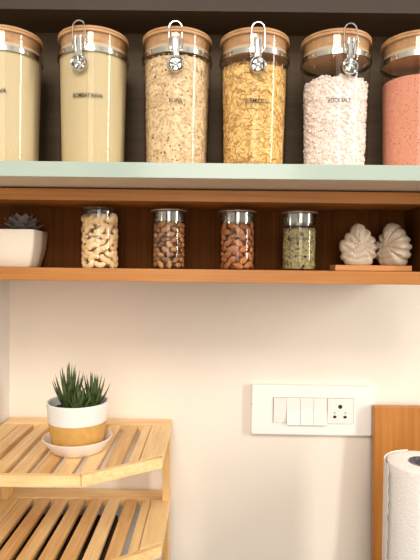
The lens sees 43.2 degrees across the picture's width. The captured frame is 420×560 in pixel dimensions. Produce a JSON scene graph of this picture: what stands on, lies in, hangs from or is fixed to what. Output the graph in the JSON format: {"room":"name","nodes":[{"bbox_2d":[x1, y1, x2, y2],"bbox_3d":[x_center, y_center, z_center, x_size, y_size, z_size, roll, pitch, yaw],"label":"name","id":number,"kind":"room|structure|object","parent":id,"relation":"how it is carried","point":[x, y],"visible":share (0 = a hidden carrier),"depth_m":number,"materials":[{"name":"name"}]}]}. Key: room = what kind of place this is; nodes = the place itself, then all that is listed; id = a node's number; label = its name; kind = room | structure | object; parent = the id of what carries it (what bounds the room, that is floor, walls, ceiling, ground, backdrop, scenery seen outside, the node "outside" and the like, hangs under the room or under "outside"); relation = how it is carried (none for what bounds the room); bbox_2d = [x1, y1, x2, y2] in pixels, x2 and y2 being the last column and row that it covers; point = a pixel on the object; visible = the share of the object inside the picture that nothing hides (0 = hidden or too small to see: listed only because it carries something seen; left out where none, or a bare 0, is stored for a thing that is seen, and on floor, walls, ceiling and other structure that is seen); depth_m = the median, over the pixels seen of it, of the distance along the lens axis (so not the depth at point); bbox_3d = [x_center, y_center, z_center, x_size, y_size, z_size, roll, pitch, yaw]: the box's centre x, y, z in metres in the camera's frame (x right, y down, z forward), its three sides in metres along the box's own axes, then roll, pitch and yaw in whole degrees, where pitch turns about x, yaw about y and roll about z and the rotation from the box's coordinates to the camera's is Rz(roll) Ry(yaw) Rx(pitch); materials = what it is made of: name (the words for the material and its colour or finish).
{"room":"kitchen","nodes":[
{"label":"kitchen","id":0,"kind":"room"},
{"bbox_2d":[0,280,9,424],"bbox_3d":[-0.392,0.136,0.354,0.100,2.500,1.100,1,2,0],"label":"wall","id":1,"kind":"structure","parent":0,"point":[4,284],"depth_m":0.88,"materials":[{"name":"white paint"}]},
{"bbox_2d":[10,280,419,559],"bbox_3d":[0.579,0.131,0.954,2.040,2.500,0.100,1,2,0],"label":"wall","id":2,"kind":"structure","parent":0,"point":[190,354],"depth_m":0.91,"materials":[{"name":"white paint"}]},
{"bbox_2d":[0,188,419,284],"bbox_3d":[-0.021,-0.059,0.786,0.633,0.117,0.222,1,2,0],"label":"wall shelf","id":3,"kind":"object","parent":2,"relation":"attached to","point":[60,213],"visible":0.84,"depth_m":0.74,"materials":[{"name":"brown wood"}]},
{"bbox_2d":[0,213,47,266],"bbox_3d":[-0.264,-0.054,0.723,0.076,0.072,0.062,1,2,0],"label":"potted succulent","id":4,"kind":"object","parent":3,"relation":"on","point":[22,244],"visible":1,"depth_m":0.70,"materials":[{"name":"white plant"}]},
{"bbox_2d":[80,207,119,267],"bbox_3d":[-0.148,-0.056,0.714,0.053,0.080,0.053,2,2,41],"label":"spice jar","id":5,"kind":"object","parent":3,"relation":"on","point":[87,209],"visible":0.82,"depth_m":0.71,"materials":[{"name":"clear glass"}]},
{"bbox_2d":[81,244,87,250],"bbox_3d":[-0.165,-0.043,0.702,0.009,0.010,0.017,-1,2,-39],"label":"cashew","id":6,"kind":"object","parent":5,"relation":"in","point":[84,246],"visible":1,"depth_m":0.70,"materials":[{"name":"beige food"}]},
{"bbox_2d":[82,232,88,238],"bbox_3d":[-0.164,-0.059,0.701,0.007,0.011,0.014,-1,2,-39],"label":"cashew","id":7,"kind":"object","parent":5,"relation":"in","point":[85,236],"visible":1,"depth_m":0.70,"materials":[{"name":"beige food"}]},
{"bbox_2d":[83,215,93,221],"bbox_3d":[-0.160,-0.080,0.697,0.017,0.011,0.009,2,2,33],"label":"cashew","id":8,"kind":"object","parent":5,"relation":"in","point":[87,218],"visible":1,"depth_m":0.69,"materials":[{"name":"beige food"}]},
{"bbox_2d":[84,238,93,244],"bbox_3d":[-0.158,-0.051,0.696,0.017,0.011,0.009,1,2,28],"label":"cashew","id":9,"kind":"object","parent":5,"relation":"in","point":[90,240],"visible":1,"depth_m":0.69,"materials":[{"name":"beige food"}]},
{"bbox_2d":[84,224,93,233],"bbox_3d":[-0.159,-0.067,0.696,0.016,0.013,0.009,2,2,30],"label":"cashew","id":10,"kind":"object","parent":5,"relation":"in","point":[87,229],"visible":1,"depth_m":0.69,"materials":[{"name":"beige food"}]},
{"bbox_2d":[85,260,93,267],"bbox_3d":[-0.158,-0.021,0.697,0.015,0.013,0.008,1,2,27],"label":"cashew","id":11,"kind":"object","parent":5,"relation":"in","point":[90,264],"visible":0.94,"depth_m":0.69,"materials":[{"name":"beige food"}]},
{"bbox_2d":[85,249,93,256],"bbox_3d":[-0.158,-0.035,0.696,0.016,0.012,0.008,1,2,28],"label":"cashew","id":12,"kind":"object","parent":5,"relation":"in","point":[88,253],"visible":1,"depth_m":0.69,"materials":[{"name":"beige food"}]},
{"bbox_2d":[87,219,98,225],"bbox_3d":[-0.152,-0.076,0.694,0.017,0.010,0.008,1,2,11],"label":"cashew","id":13,"kind":"object","parent":5,"relation":"in","point":[92,221],"visible":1,"depth_m":0.69,"materials":[{"name":"beige food"}]},
{"bbox_2d":[87,242,99,249],"bbox_3d":[-0.152,-0.045,0.694,0.017,0.011,0.009,1,2,11],"label":"cashew","id":14,"kind":"object","parent":5,"relation":"in","point":[92,245],"visible":1,"depth_m":0.69,"materials":[{"name":"beige food"}]},
{"bbox_2d":[88,254,99,261],"bbox_3d":[-0.152,-0.030,0.695,0.017,0.012,0.009,1,2,10],"label":"cashew","id":15,"kind":"object","parent":5,"relation":"in","point":[92,257],"visible":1,"depth_m":0.69,"materials":[{"name":"beige food"}]},
{"bbox_2d":[89,232,100,238],"bbox_3d":[-0.151,-0.058,0.694,0.017,0.010,0.008,1,2,8],"label":"cashew","id":16,"kind":"object","parent":5,"relation":"in","point":[90,233],"visible":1,"depth_m":0.69,"materials":[{"name":"beige food"}]},
{"bbox_2d":[94,247,103,254],"bbox_3d":[-0.145,-0.037,0.694,0.014,0.013,0.008,0,2,-9],"label":"cashew","id":17,"kind":"object","parent":5,"relation":"in","point":[98,250],"visible":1,"depth_m":0.69,"materials":[{"name":"beige food"}]},
{"bbox_2d":[93,226,104,232],"bbox_3d":[-0.145,-0.066,0.694,0.015,0.014,0.009,0,2,-10],"label":"cashew","id":18,"kind":"object","parent":5,"relation":"in","point":[101,229],"visible":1,"depth_m":0.69,"materials":[{"name":"beige food"}]},
{"bbox_2d":[93,214,105,221],"bbox_3d":[-0.144,-0.081,0.693,0.017,0.012,0.009,0,2,-10],"label":"cashew","id":19,"kind":"object","parent":5,"relation":"in","point":[102,217],"visible":1,"depth_m":0.69,"materials":[{"name":"beige food"}]},
{"bbox_2d":[94,261,105,267],"bbox_3d":[-0.144,-0.020,0.695,0.016,0.010,0.008,0,2,-12],"label":"cashew","id":20,"kind":"object","parent":5,"relation":"in","point":[97,264],"visible":1,"depth_m":0.69,"materials":[{"name":"beige food"}]},
{"bbox_2d":[94,238,105,244],"bbox_3d":[-0.144,-0.050,0.694,0.016,0.010,0.008,0,2,-13],"label":"cashew","id":21,"kind":"object","parent":5,"relation":"in","point":[96,240],"visible":1,"depth_m":0.69,"materials":[{"name":"beige food"}]},
{"bbox_2d":[99,243,109,250],"bbox_3d":[-0.139,-0.043,0.697,0.015,0.010,0.008,0,2,-29],"label":"cashew","id":22,"kind":"object","parent":5,"relation":"in","point":[106,246],"visible":1,"depth_m":0.69,"materials":[{"name":"beige food"}]},
{"bbox_2d":[99,221,109,228],"bbox_3d":[-0.139,-0.074,0.695,0.015,0.014,0.008,0,2,-27],"label":"cashew","id":23,"kind":"object","parent":5,"relation":"in","point":[101,223],"visible":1,"depth_m":0.69,"materials":[{"name":"beige food"}]},
{"bbox_2d":[100,254,110,262],"bbox_3d":[-0.138,-0.028,0.698,0.016,0.012,0.008,0,2,-33],"label":"cashew","id":24,"kind":"object","parent":5,"relation":"in","point":[103,258],"visible":1,"depth_m":0.69,"materials":[{"name":"beige food"}]},
{"bbox_2d":[100,233,110,239],"bbox_3d":[-0.138,-0.057,0.697,0.016,0.009,0.008,1,1,-31],"label":"cashew","id":25,"kind":"object","parent":5,"relation":"in","point":[102,236],"visible":1,"depth_m":0.69,"materials":[{"name":"beige food"}]},
{"bbox_2d":[105,224,112,233],"bbox_3d":[-0.133,-0.067,0.700,0.011,0.016,0.008,0,2,-33],"label":"cashew","id":26,"kind":"object","parent":5,"relation":"in","point":[108,230],"visible":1,"depth_m":0.70,"materials":[{"name":"beige food"}]},
{"bbox_2d":[104,251,114,257],"bbox_3d":[-0.133,-0.034,0.702,0.008,0.010,0.016,2,2,40],"label":"cashew","id":27,"kind":"object","parent":5,"relation":"in","point":[111,253],"visible":1,"depth_m":0.70,"materials":[{"name":"beige food"}]},
{"bbox_2d":[105,213,114,222],"bbox_3d":[-0.133,-0.082,0.700,0.009,0.014,0.016,2,2,38],"label":"cashew","id":28,"kind":"object","parent":5,"relation":"in","point":[111,217],"visible":1,"depth_m":0.70,"materials":[{"name":"beige food"}]},
{"bbox_2d":[106,261,114,267],"bbox_3d":[-0.133,-0.021,0.703,0.008,0.013,0.015,2,2,37],"label":"cashew","id":29,"kind":"object","parent":5,"relation":"in","point":[111,264],"visible":0.89,"depth_m":0.70,"materials":[{"name":"beige food"}]},
{"bbox_2d":[108,238,113,245],"bbox_3d":[-0.132,-0.051,0.702,0.007,0.015,0.009,1,2,18],"label":"cashew","id":30,"kind":"object","parent":5,"relation":"in","point":[110,240],"visible":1,"depth_m":0.70,"materials":[{"name":"beige food"}]},
{"bbox_2d":[109,245,116,250],"bbox_3d":[-0.130,-0.043,0.707,0.008,0.010,0.016,1,2,20],"label":"cashew","id":31,"kind":"object","parent":5,"relation":"in","point":[114,247],"visible":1,"depth_m":0.70,"materials":[{"name":"beige food"}]},
{"bbox_2d":[110,254,116,262],"bbox_3d":[-0.130,-0.029,0.708,0.008,0.013,0.015,1,2,20],"label":"cashew","id":32,"kind":"object","parent":5,"relation":"in","point":[113,258],"visible":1,"depth_m":0.71,"materials":[{"name":"beige food"}]},
{"bbox_2d":[109,220,117,225],"bbox_3d":[-0.129,-0.076,0.707,0.009,0.010,0.017,1,2,19],"label":"cashew","id":33,"kind":"object","parent":5,"relation":"in","point":[114,223],"visible":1,"depth_m":0.70,"materials":[{"name":"beige food"}]},
{"bbox_2d":[110,234,117,240],"bbox_3d":[-0.129,-0.057,0.707,0.009,0.011,0.018,1,2,19],"label":"cashew","id":34,"kind":"object","parent":5,"relation":"in","point":[113,236],"visible":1,"depth_m":0.70,"materials":[{"name":"beige food"}]},
{"bbox_2d":[111,228,117,233],"bbox_3d":[-0.128,-0.066,0.713,0.008,0.010,0.016,1,2,3],"label":"cashew","id":35,"kind":"object","parent":5,"relation":"in","point":[114,230],"visible":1,"depth_m":0.71,"materials":[{"name":"beige food"}]},
{"bbox_2d":[151,208,186,268],"bbox_3d":[-0.055,-0.054,0.714,0.049,0.078,0.049,1,2,4],"label":"spice jar","id":36,"kind":"object","parent":3,"relation":"on","point":[165,211],"visible":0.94,"depth_m":0.71,"materials":[{"name":"clear glass"}]},
{"bbox_2d":[157,261,162,267],"bbox_3d":[-0.065,-0.021,0.699,0.010,0.010,0.006,2,2,32],"label":"dried fruit","id":37,"kind":"object","parent":36,"relation":"in","point":[160,264],"visible":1,"depth_m":0.70,"materials":[{"name":"brown food"}]},
{"bbox_2d":[158,221,165,227],"bbox_3d":[-0.064,-0.073,0.697,0.012,0.009,0.006,1,2,27],"label":"dried fruit","id":38,"kind":"object","parent":36,"relation":"in","point":[161,223],"visible":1,"depth_m":0.69,"materials":[{"name":"brown food"}]},
{"bbox_2d":[161,257,167,262],"bbox_3d":[-0.059,-0.027,0.697,0.010,0.008,0.005,1,2,11],"label":"dried fruit","id":39,"kind":"object","parent":36,"relation":"in","point":[164,259],"visible":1,"depth_m":0.69,"materials":[{"name":"brown food"}]},
{"bbox_2d":[161,236,168,241],"bbox_3d":[-0.059,-0.054,0.696,0.012,0.007,0.005,1,2,17],"label":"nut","id":40,"kind":"object","parent":36,"relation":"in","point":[164,239],"visible":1,"depth_m":0.69,"materials":[{"name":"brown food"}]},
{"bbox_2d":[161,226,169,232],"bbox_3d":[-0.058,-0.067,0.695,0.012,0.009,0.006,1,2,9],"label":"nut","id":41,"kind":"object","parent":36,"relation":"in","point":[164,229],"visible":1,"depth_m":0.69,"materials":[{"name":"brown food"}]},
{"bbox_2d":[162,246,168,252],"bbox_3d":[-0.059,-0.040,0.696,0.010,0.009,0.005,1,2,10],"label":"nut","id":42,"kind":"object","parent":36,"relation":"in","point":[164,249],"visible":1,"depth_m":0.69,"materials":[{"name":"brown food"}]},
{"bbox_2d":[166,260,171,268],"bbox_3d":[-0.053,-0.021,0.697,0.007,0.012,0.005,2,1,-7],"label":"dried fruit","id":43,"kind":"object","parent":36,"relation":"in","point":[169,263],"visible":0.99,"depth_m":0.69,"materials":[{"name":"brown food"}]},
{"bbox_2d":[166,241,172,247],"bbox_3d":[-0.053,-0.046,0.696,0.010,0.009,0.005,0,2,-7],"label":"nut","id":44,"kind":"object","parent":36,"relation":"in","point":[169,244],"visible":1,"depth_m":0.69,"materials":[{"name":"brown food"}]},
{"bbox_2d":[165,221,174,226],"bbox_3d":[-0.053,-0.073,0.695,0.013,0.008,0.006,0,2,-7],"label":"dried fruit","id":45,"kind":"object","parent":36,"relation":"in","point":[168,224],"visible":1,"depth_m":0.69,"materials":[{"name":"brown food"}]},
{"bbox_2d":[166,231,174,236],"bbox_3d":[-0.052,-0.060,0.696,0.013,0.008,0.005,0,2,-11],"label":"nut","id":46,"kind":"object","parent":36,"relation":"in","point":[169,234],"visible":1,"depth_m":0.69,"materials":[{"name":"brown food"}]},
{"bbox_2d":[166,252,174,256],"bbox_3d":[-0.052,-0.034,0.696,0.012,0.007,0.005,0,2,-15],"label":"nut","id":47,"kind":"object","parent":36,"relation":"in","point":[170,254],"visible":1,"depth_m":0.69,"materials":[{"name":"brown food"}]},
{"bbox_2d":[170,247,177,251],"bbox_3d":[-0.047,-0.040,0.698,0.012,0.008,0.005,0,2,-33],"label":"dried fruit","id":48,"kind":"object","parent":36,"relation":"in","point":[174,249],"visible":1,"depth_m":0.70,"materials":[{"name":"brown food"}]},
{"bbox_2d":[171,237,177,242],"bbox_3d":[-0.047,-0.053,0.698,0.011,0.008,0.005,0,2,-28],"label":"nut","id":49,"kind":"object","parent":36,"relation":"in","point":[174,239],"visible":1,"depth_m":0.70,"materials":[{"name":"brown food"}]},
{"bbox_2d":[172,257,178,262],"bbox_3d":[-0.046,-0.026,0.699,0.010,0.009,0.005,0,2,-33],"label":"dried fruit","id":50,"kind":"object","parent":36,"relation":"in","point":[175,260],"visible":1,"depth_m":0.70,"materials":[{"name":"brown food"}]},
{"bbox_2d":[172,226,178,231],"bbox_3d":[-0.045,-0.067,0.698,0.012,0.008,0.005,0,2,-33],"label":"dried fruit","id":51,"kind":"object","parent":36,"relation":"in","point":[175,229],"visible":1,"depth_m":0.70,"materials":[{"name":"brown food"}]},
{"bbox_2d":[176,232,181,237],"bbox_3d":[-0.041,-0.059,0.702,0.006,0.009,0.011,2,2,38],"label":"dried fruit","id":52,"kind":"object","parent":36,"relation":"in","point":[178,234],"visible":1,"depth_m":0.70,"materials":[{"name":"brown food"}]},
{"bbox_2d":[219,209,256,269],"bbox_3d":[0.037,-0.053,0.714,0.051,0.078,0.051,1,2,-4],"label":"spice jar","id":53,"kind":"object","parent":3,"relation":"on","point":[233,212],"visible":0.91,"depth_m":0.71,"materials":[{"name":"clear glass"}]},
{"bbox_2d":[222,229,230,234],"bbox_3d":[0.022,-0.063,0.700,0.005,0.009,0.017,-1,2,-42],"label":"almond","id":54,"kind":"object","parent":53,"relation":"in","point":[225,231],"visible":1,"depth_m":0.70,"materials":[{"name":"brown food"}]},
{"bbox_2d":[224,262,230,268],"bbox_3d":[0.023,-0.020,0.700,0.013,0.010,0.005,2,2,43],"label":"almond","id":55,"kind":"object","parent":53,"relation":"in","point":[226,265],"visible":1,"depth_m":0.70,"materials":[{"name":"brown food"}]},
{"bbox_2d":[223,251,231,257],"bbox_3d":[0.023,-0.033,0.700,0.016,0.010,0.005,2,2,42],"label":"almond","id":56,"kind":"object","parent":53,"relation":"in","point":[227,254],"visible":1,"depth_m":0.70,"materials":[{"name":"brown food"}]},
{"bbox_2d":[227,256,235,262],"bbox_3d":[0.028,-0.027,0.697,0.013,0.010,0.005,1,2,24],"label":"almond","id":57,"kind":"object","parent":53,"relation":"in","point":[231,259],"visible":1,"depth_m":0.69,"materials":[{"name":"brown food"}]},
{"bbox_2d":[227,234,236,241],"bbox_3d":[0.029,-0.055,0.695,0.014,0.011,0.005,1,2,22],"label":"almond","id":58,"kind":"object","parent":53,"relation":"in","point":[230,239],"visible":1,"depth_m":0.69,"materials":[{"name":"brown food"}]},
{"bbox_2d":[226,245,237,251],"bbox_3d":[0.029,-0.041,0.696,0.018,0.009,0.005,1,2,22],"label":"almond","id":59,"kind":"object","parent":53,"relation":"in","point":[233,247],"visible":1,"depth_m":0.69,"materials":[{"name":"brown food"}]},
{"bbox_2d":[228,223,238,228],"bbox_3d":[0.030,-0.071,0.695,0.015,0.008,0.004,1,2,19],"label":"almond","id":60,"kind":"object","parent":53,"relation":"in","point":[231,225],"visible":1,"depth_m":0.69,"materials":[{"name":"brown food"}]},
{"bbox_2d":[232,250,242,256],"bbox_3d":[0.036,-0.035,0.695,0.015,0.009,0.005,1,2,1],"label":"almond","id":61,"kind":"object","parent":53,"relation":"in","point":[237,253],"visible":1,"depth_m":0.69,"materials":[{"name":"brown food"}]},
{"bbox_2d":[233,239,242,246],"bbox_3d":[0.036,-0.048,0.694,0.014,0.010,0.005,1,2,1],"label":"almond","id":62,"kind":"object","parent":53,"relation":"in","point":[238,243],"visible":1,"depth_m":0.69,"materials":[{"name":"brown food"}]},
{"bbox_2d":[233,263,243,268],"bbox_3d":[0.037,-0.018,0.695,0.015,0.009,0.005,1,2,-1],"label":"almond","id":63,"kind":"object","parent":53,"relation":"in","point":[236,265],"visible":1,"depth_m":0.69,"materials":[{"name":"brown food"}]},
{"bbox_2d":[234,227,243,234],"bbox_3d":[0.038,-0.064,0.694,0.014,0.011,0.005,1,2,-3],"label":"almond","id":64,"kind":"object","parent":53,"relation":"in","point":[239,231],"visible":1,"depth_m":0.69,"materials":[{"name":"brown food"}]},
{"bbox_2d":[239,256,247,263],"bbox_3d":[0.045,-0.026,0.697,0.014,0.011,0.005,0,2,-25],"label":"almond","id":65,"kind":"object","parent":53,"relation":"in","point":[244,259],"visible":1,"depth_m":0.69,"materials":[{"name":"brown food"}]},
{"bbox_2d":[238,234,248,239],"bbox_3d":[0.044,-0.056,0.695,0.017,0.009,0.005,0,2,-20],"label":"almond","id":66,"kind":"object","parent":53,"relation":"in","point":[244,236],"visible":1,"depth_m":0.69,"materials":[{"name":"brown food"}]},
{"bbox_2d":[239,246,248,252],"bbox_3d":[0.045,-0.041,0.696,0.015,0.009,0.005,0,2,-25],"label":"almond","id":67,"kind":"object","parent":53,"relation":"in","point":[242,249],"visible":1,"depth_m":0.69,"materials":[{"name":"brown food"}]},
{"bbox_2d":[239,222,249,228],"bbox_3d":[0.045,-0.071,0.695,0.017,0.009,0.005,0,2,-25],"label":"almond","id":68,"kind":"object","parent":53,"relation":"in","point":[242,225],"visible":1,"depth_m":0.69,"materials":[{"name":"brown food"}]},
{"bbox_2d":[244,262,251,268],"bbox_3d":[0.050,-0.020,0.700,0.017,0.009,0.005,-1,2,-44],"label":"almond","id":69,"kind":"object","parent":53,"relation":"in","point":[247,265],"visible":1,"depth_m":0.70,"materials":[{"name":"brown food"}]},
{"bbox_2d":[246,228,250,237],"bbox_3d":[0.051,-0.063,0.700,0.005,0.016,0.008,2,2,45],"label":"almond","id":70,"kind":"object","parent":53,"relation":"in","point":[248,231],"visible":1,"depth_m":0.70,"materials":[{"name":"brown food"}]},
{"bbox_2d":[245,240,251,245],"bbox_3d":[0.051,-0.049,0.701,0.004,0.008,0.014,2,2,43],"label":"almond","id":71,"kind":"object","parent":53,"relation":"in","point":[248,243],"visible":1,"depth_m":0.70,"materials":[{"name":"brown food"}]},
{"bbox_2d":[249,221,252,231],"bbox_3d":[0.055,-0.071,0.705,0.005,0.016,0.009,1,2,23],"label":"almond","id":72,"kind":"object","parent":53,"relation":"in","point":[251,222],"visible":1,"depth_m":0.70,"materials":[{"name":"brown food"}]},
{"bbox_2d":[281,211,317,269],"bbox_3d":[0.120,-0.052,0.714,0.050,0.078,0.050,0,2,-26],"label":"spice jar","id":73,"kind":"object","parent":3,"relation":"on","point":[285,213],"visible":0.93,"depth_m":0.71,"materials":[{"name":"clear glass"}]},
{"bbox_2d":[283,228,315,268],"bbox_3d":[0.120,-0.043,0.714,0.044,0.055,0.044,0,2,-20],"label":"seeds","id":74,"kind":"object","parent":73,"relation":"in","point":[297,254],"visible":1,"depth_m":0.70,"materials":[{"name":"green food"}]},
{"bbox_2d":[330,265,411,270],"bbox_3d":[0.215,-0.016,0.715,0.101,0.008,0.034,1,2,0],"label":"serving board","id":75,"kind":"object","parent":3,"relation":"on","point":[332,267],"visible":0.98,"depth_m":0.70,"materials":[{"name":"brown wood"}]},
{"bbox_2d":[339,223,377,264],"bbox_3d":[0.200,-0.048,0.715,0.053,0.056,0.023,0,2,-9],"label":"ceramic piece","id":76,"kind":"object","parent":75,"relation":"on","point":[358,247],"visible":0.98,"depth_m":0.71,"materials":[{"name":"white ceramic"}]},
{"bbox_2d":[375,223,411,265],"bbox_3d":[0.247,-0.048,0.715,0.032,0.058,0.054,0,2,-36],"label":"ceramic piece","id":77,"kind":"object","parent":75,"relation":"on","point":[394,247],"visible":0.98,"depth_m":0.70,"materials":[{"name":"white ceramic"}]},
{"bbox_2d":[0,0,419,192],"bbox_3d":[0.065,-0.427,0.736,0.799,0.620,0.296,1,2,0],"label":"upper cabinet","id":78,"kind":"object","parent":2,"relation":"attached to","point":[382,20],"visible":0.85,"depth_m":0.69,"materials":[{"name":"white laminate"}]},
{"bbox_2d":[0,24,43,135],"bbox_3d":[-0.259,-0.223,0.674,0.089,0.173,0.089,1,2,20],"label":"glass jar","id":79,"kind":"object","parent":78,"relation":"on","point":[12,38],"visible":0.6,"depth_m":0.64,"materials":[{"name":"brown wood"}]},
{"bbox_2d":[0,50,40,160],"bbox_3d":[-0.259,-0.209,0.675,0.083,0.138,0.083,1,2,7],"label":"semolina","id":80,"kind":"object","parent":79,"relation":"in","point":[20,74],"visible":0.8,"depth_m":0.65,"materials":[{"name":"beige food"}]},
{"bbox_2d":[57,19,128,157],"bbox_3d":[-0.148,-0.222,0.674,0.089,0.173,0.089,0,2,-31],"label":"glass jar","id":81,"kind":"object","parent":78,"relation":"on","point":[77,38],"visible":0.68,"depth_m":0.63,"materials":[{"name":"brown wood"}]},
{"bbox_2d":[60,50,126,161],"bbox_3d":[-0.148,-0.207,0.675,0.083,0.138,0.083,1,2,-2],"label":"semolina","id":82,"kind":"object","parent":81,"relation":"in","point":[92,128],"visible":0.77,"depth_m":0.64,"materials":[{"name":"beige food"}]},
{"bbox_2d":[142,20,211,151],"bbox_3d":[-0.042,-0.221,0.674,0.089,0.173,0.089,-1,2,-42],"label":"glass jar","id":83,"kind":"object","parent":78,"relation":"on","point":[176,41],"visible":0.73,"depth_m":0.64,"materials":[{"name":"brown wood"}]},
{"bbox_2d":[145,53,208,162],"bbox_3d":[-0.042,-0.206,0.675,0.082,0.138,0.081,2,2,33],"label":"poha","id":84,"kind":"object","parent":83,"relation":"in","point":[176,131],"visible":0.92,"depth_m":0.64,"materials":[{"name":"beige food"}]},
{"bbox_2d":[0,9,419,36],"bbox_3d":[0.057,-0.358,0.716,0.782,0.025,0.068,1,2,0],"label":"shelf","id":85,"kind":"object","parent":78,"relation":"attached to","point":[40,22],"depth_m":0.71,"materials":[{"name":"brown laminate"}]},
{"bbox_2d":[0,176,419,192],"bbox_3d":[0.062,-0.126,0.745,0.799,0.017,0.294,1,2,0],"label":"shelf","id":86,"kind":"object","parent":78,"relation":"attached to","point":[411,184],"depth_m":0.63,"materials":[{"name":"brown laminate"}]},
{"bbox_2d":[219,21,289,154],"bbox_3d":[0.056,-0.220,0.674,0.089,0.173,0.089,-1,2,-42],"label":"glass jar","id":87,"kind":"object","parent":78,"relation":"on","point":[256,45],"visible":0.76,"depth_m":0.64,"materials":[{"name":"brown wood"}]},
{"bbox_2d":[223,59,285,163],"bbox_3d":[0.056,-0.201,0.675,0.080,0.133,0.080,0,2,-15],"label":"vermicelli","id":88,"kind":"object","parent":87,"relation":"in","point":[253,132],"visible":0.93,"depth_m":0.64,"materials":[{"name":"yellow food"}]},
{"bbox_2d":[300,22,371,163],"bbox_3d":[0.159,-0.218,0.674,0.089,0.173,0.089,2,2,42],"label":"glass jar","id":89,"kind":"object","parent":78,"relation":"on","point":[332,52],"visible":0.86,"depth_m":0.64,"materials":[{"name":"brown wood"}]},
{"bbox_2d":[303,73,368,164],"bbox_3d":[0.158,-0.193,0.675,0.081,0.116,0.080,-1,2,-45],"label":"salt","id":90,"kind":"object","parent":89,"relation":"in","point":[334,133],"visible":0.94,"depth_m":0.64,"materials":[{"name":"white food"}]},
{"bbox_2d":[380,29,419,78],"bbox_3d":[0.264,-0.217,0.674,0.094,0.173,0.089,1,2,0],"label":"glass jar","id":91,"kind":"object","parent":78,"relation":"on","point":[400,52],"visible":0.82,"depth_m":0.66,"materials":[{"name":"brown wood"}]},
{"bbox_2d":[382,74,419,164],"bbox_3d":[0.261,-0.194,0.675,0.082,0.120,0.082,1,2,0],"label":"salt","id":92,"kind":"object","parent":91,"relation":"in","point":[401,95],"visible":0.86,"depth_m":0.65,"materials":[{"name":"pink food"}]},
{"bbox_2d":[251,384,373,435],"bbox_3d":[0.172,0.218,0.897,0.205,0.085,0.016,1,2,0],"label":"switch plate","id":93,"kind":"object","parent":2,"relation":"attached to","point":[289,409],"visible":1,"depth_m":0.89,"materials":[{"name":"white plastic"}]},
{"bbox_2d":[273,397,286,422],"bbox_3d":[0.118,0.220,0.894,0.022,0.042,0.003,1,2,0],"label":"rocker switch","id":94,"kind":"object","parent":93,"relation":"attached to","point":[279,403],"depth_m":0.89,"materials":[{"name":"beige plastic"}]},
{"bbox_2d":[286,398,299,424],"bbox_3d":[0.141,0.221,0.892,0.022,0.045,0.006,1,2,0],"label":"rocker switch","id":95,"kind":"object","parent":93,"relation":"attached to","point":[292,404],"depth_m":0.89,"materials":[{"name":"beige plastic"}]},
{"bbox_2d":[300,398,313,424],"bbox_3d":[0.164,0.221,0.892,0.022,0.045,0.006,1,2,0],"label":"rocker switch","id":96,"kind":"object","parent":93,"relation":"attached to","point":[306,404],"depth_m":0.89,"materials":[{"name":"beige plastic"}]},
{"bbox_2d":[314,398,326,425],"bbox_3d":[0.186,0.222,0.892,0.022,0.045,0.006,1,2,0],"label":"rocker switch","id":97,"kind":"object","parent":93,"relation":"attached to","point":[320,404],"depth_m":0.89,"materials":[{"name":"beige plastic"}]},
{"bbox_2d":[327,398,353,423],"bbox_3d":[0.220,0.221,0.894,0.044,0.043,0.002,1,2,0],"label":"socket","id":98,"kind":"object","parent":93,"relation":"attached to","point":[339,410],"depth_m":0.89,"materials":[{"name":"beige plastic"}]},
{"bbox_3d":[0.525,0.525,0.603,1.739,0.030,0.619,1,2,0],"label":"countertop","id":99,"kind":"structure","parent":2,"relation":"attached to","visible":0},
{"bbox_2d":[0,514,117,559],"bbox_3d":[-0.240,0.443,0.827,0.174,0.104,0.114,1,2,0],"label":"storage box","id":100,"kind":"object","parent":99,"relation":"on","point":[109,538],"visible":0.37,"depth_m":0.81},
{"bbox_2d":[0,417,171,559],"bbox_3d":[-0.204,0.368,0.781,0.275,0.259,0.250,1,2,0],"label":"rack","id":101,"kind":"object","parent":99,"relation":"on","point":[150,540],"visible":0.93,"depth_m":0.77,"materials":[{"name":"beige wood"}]},
{"bbox_2d":[42,428,111,457],"bbox_3d":[-0.187,0.229,0.747,0.096,0.020,0.096,1,2,0],"label":"saucer","id":102,"kind":"object","parent":101,"relation":"on","point":[79,451],"visible":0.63,"depth_m":0.71,"materials":[{"name":"ceramic"}]},
{"bbox_2d":[46,362,109,446],"bbox_3d":[-0.186,0.175,0.746,0.086,0.120,0.086,2,2,37],"label":"potted haworthia","id":103,"kind":"object","parent":102,"relation":"on","point":[76,417],"visible":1,"depth_m":0.72,"materials":[{"name":"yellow ceramic"}]},
{"bbox_2d":[48,421,105,446],"bbox_3d":[-0.186,0.216,0.747,0.080,0.038,0.080,1,2,0],"label":"pot","id":104,"kind":"object","parent":103,"relation":"on","point":[62,433],"depth_m":0.71,"materials":[{"name":"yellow ceramic"}]},
{"bbox_2d":[46,395,108,427],"bbox_3d":[-0.186,0.183,0.746,0.086,0.028,0.086,1,2,0],"label":"pot","id":105,"kind":"object","parent":103,"relation":"on","point":[63,411],"depth_m":0.72,"materials":[{"name":"white ceramic"}]},
{"bbox_2d":[371,405,419,559],"bbox_3d":[0.441,0.356,0.882,0.340,0.290,0.029,1,2,0],"label":"cutting board","id":106,"kind":"object","parent":99,"relation":"on","point":[394,427],"visible":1,"depth_m":0.88,"materials":[{"name":"brown wood"}]},
{"bbox_2d":[382,449,419,559],"bbox_3d":[0.300,0.380,0.756,0.101,0.246,0.098,2,2,31],"label":"paper towel roll","id":107,"kind":"object","parent":99,"relation":"on","point":[401,472],"visible":1,"depth_m":0.73,"materials":[{"name":"white paper"}]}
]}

